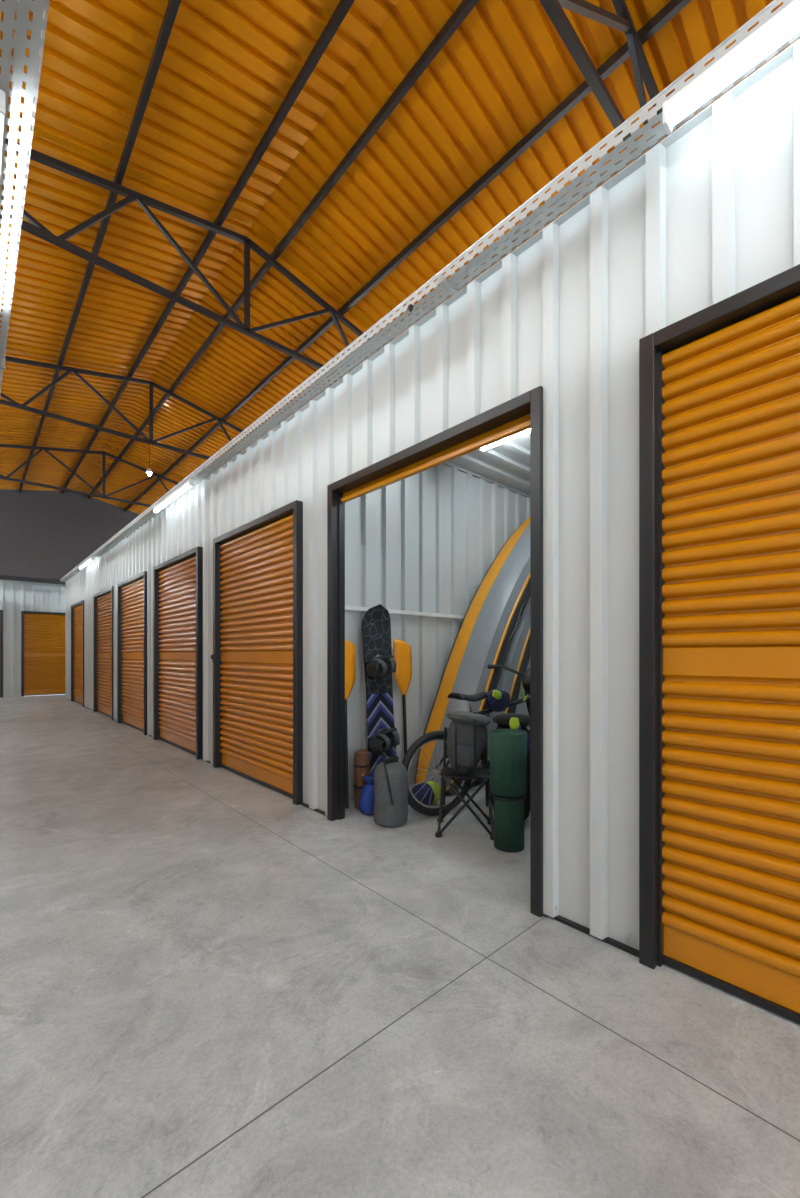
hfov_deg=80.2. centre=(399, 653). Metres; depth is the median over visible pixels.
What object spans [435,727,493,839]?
folding camp chair
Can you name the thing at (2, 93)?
linear light
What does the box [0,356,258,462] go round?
roof truss
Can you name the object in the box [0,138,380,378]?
roof truss
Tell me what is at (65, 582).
wall
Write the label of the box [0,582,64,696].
wall
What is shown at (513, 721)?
backpack
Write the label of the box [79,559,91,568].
diffuser
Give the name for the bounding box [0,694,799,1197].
floor
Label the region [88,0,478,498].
beam
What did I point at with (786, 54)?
trim
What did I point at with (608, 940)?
baseboard
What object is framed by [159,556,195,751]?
curtain
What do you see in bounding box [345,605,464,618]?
trim
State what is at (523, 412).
door frame
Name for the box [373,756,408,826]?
sack
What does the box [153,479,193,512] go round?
linear light
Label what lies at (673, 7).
beam
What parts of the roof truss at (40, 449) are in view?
king post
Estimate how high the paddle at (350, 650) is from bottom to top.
1.211 m
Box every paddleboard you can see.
[415,517,529,793]
[470,597,529,784]
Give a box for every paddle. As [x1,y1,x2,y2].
[345,640,355,808]
[393,639,411,755]
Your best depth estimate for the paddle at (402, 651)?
3.74 m
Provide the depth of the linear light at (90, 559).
9.02 m
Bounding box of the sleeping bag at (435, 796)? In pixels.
[412,781,440,804]
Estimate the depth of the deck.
4.72 m
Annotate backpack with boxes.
[446,711,490,775]
[491,713,529,819]
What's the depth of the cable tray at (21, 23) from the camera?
1.58 m
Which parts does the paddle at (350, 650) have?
blade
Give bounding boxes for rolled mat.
[490,729,526,851]
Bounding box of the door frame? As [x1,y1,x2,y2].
[327,386,544,916]
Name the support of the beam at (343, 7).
attached to the ceiling at (227, 67)
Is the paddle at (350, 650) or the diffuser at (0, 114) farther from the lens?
the paddle at (350, 650)
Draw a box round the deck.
[443,463,526,496]
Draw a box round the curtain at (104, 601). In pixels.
[97,592,111,715]
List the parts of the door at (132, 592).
guide rail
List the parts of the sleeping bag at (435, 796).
panel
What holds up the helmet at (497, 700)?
on the bicycle
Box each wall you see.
[0,489,149,584]
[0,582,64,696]
[65,582,65,697]
[66,40,799,949]
[345,464,529,799]
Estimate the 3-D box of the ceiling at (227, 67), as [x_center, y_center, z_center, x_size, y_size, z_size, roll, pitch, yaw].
[-2.044,-3.588,5.220,10.600,1.096,18.474,0,0,-42]
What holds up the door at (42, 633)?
in the wall at (15, 598)
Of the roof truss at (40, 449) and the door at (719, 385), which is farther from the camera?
the roof truss at (40, 449)
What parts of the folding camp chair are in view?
leg, leg, post, leg, leg, backrest, seat, leg, leg, post, leg, leg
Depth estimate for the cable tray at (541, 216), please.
2.06 m
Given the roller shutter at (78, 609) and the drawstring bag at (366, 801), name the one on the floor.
the drawstring bag at (366, 801)
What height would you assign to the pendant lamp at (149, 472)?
0.745 m
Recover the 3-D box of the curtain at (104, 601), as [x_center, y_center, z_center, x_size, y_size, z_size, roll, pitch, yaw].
[-5.253,-0.015,8.489,0.028,2.170,1.490,0,0,-42]
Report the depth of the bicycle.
3.23 m
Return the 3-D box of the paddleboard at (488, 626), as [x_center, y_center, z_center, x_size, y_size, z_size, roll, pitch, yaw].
[0.825,-0.160,4.255,1.760,2.495,0.473,0,0,-42]
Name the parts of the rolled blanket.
cord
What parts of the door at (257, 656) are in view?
guide rail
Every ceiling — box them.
[0,0,799,516]
[444,433,529,496]
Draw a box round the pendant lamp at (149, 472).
[146,444,152,475]
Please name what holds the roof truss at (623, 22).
attached to the ceiling at (227, 67)
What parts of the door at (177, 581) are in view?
guide rail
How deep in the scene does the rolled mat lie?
2.63 m
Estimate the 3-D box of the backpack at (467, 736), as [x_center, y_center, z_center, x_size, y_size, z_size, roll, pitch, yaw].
[0.425,0.556,2.961,0.282,0.404,0.232,0,0,7]
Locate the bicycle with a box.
[402,664,529,815]
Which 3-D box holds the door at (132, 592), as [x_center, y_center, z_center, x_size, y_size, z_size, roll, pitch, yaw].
[-3.945,-0.010,7.043,0.110,2.220,1.590,0,0,-42]
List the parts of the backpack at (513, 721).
lid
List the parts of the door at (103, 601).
guide rail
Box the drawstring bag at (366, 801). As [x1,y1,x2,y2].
[359,775,374,814]
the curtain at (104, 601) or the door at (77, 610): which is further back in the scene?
the door at (77, 610)
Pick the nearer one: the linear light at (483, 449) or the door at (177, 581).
the linear light at (483, 449)
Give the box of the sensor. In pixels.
[408,304,413,311]
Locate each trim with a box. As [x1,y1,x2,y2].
[0,580,64,586]
[67,39,799,580]
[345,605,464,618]
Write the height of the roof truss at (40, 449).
1.083 m
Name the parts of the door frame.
guide rail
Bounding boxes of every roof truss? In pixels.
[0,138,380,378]
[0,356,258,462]
[0,444,191,508]
[539,0,673,160]
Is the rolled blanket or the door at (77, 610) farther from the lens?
the door at (77, 610)
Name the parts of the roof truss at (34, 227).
king post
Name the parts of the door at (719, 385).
guide rail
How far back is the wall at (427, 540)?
4.06 m
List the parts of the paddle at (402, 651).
blade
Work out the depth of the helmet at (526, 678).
3.22 m
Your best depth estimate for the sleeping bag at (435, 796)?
3.38 m
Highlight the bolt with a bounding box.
[624,934,631,942]
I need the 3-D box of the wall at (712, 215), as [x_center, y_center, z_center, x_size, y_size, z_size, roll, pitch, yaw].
[-2.132,-0.348,5.022,0.034,2.873,18.300,0,0,-42]
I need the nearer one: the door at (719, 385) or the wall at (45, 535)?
the door at (719, 385)
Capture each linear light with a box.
[0,89,5,170]
[79,557,93,569]
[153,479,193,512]
[479,429,529,451]
[663,0,799,134]
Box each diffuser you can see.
[0,114,1,141]
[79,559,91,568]
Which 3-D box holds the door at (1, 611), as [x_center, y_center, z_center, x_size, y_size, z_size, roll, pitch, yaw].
[-10.687,-0.010,11.550,1.590,2.220,0.110,0,0,-42]
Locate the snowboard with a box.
[362,604,399,774]
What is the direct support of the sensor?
attached to the cable tray at (541, 216)
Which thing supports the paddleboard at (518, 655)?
on the floor
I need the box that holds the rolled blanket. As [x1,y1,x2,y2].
[354,749,369,809]
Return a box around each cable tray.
[0,0,49,393]
[60,0,799,581]
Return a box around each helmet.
[486,690,510,711]
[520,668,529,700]
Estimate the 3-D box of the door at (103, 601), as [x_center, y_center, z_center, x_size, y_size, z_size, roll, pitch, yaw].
[-5.257,-0.010,8.486,0.110,2.220,1.590,0,0,-42]
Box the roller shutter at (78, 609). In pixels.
[74,605,82,702]
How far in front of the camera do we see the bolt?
1.75 m
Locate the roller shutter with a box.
[343,414,529,497]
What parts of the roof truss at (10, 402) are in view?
king post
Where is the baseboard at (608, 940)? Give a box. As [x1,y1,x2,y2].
[66,698,638,957]
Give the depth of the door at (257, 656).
3.99 m
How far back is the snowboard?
3.56 m
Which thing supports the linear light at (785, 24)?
attached to the cable tray at (541, 216)
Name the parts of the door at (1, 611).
guide rail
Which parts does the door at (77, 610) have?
guide rail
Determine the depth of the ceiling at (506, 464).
4.31 m
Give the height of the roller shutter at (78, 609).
2.170 m
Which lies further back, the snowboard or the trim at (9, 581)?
the trim at (9, 581)
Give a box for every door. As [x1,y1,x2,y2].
[0,610,2,696]
[21,611,64,696]
[71,600,84,706]
[93,586,113,719]
[117,571,146,734]
[153,546,202,759]
[211,500,302,804]
[639,264,799,1023]

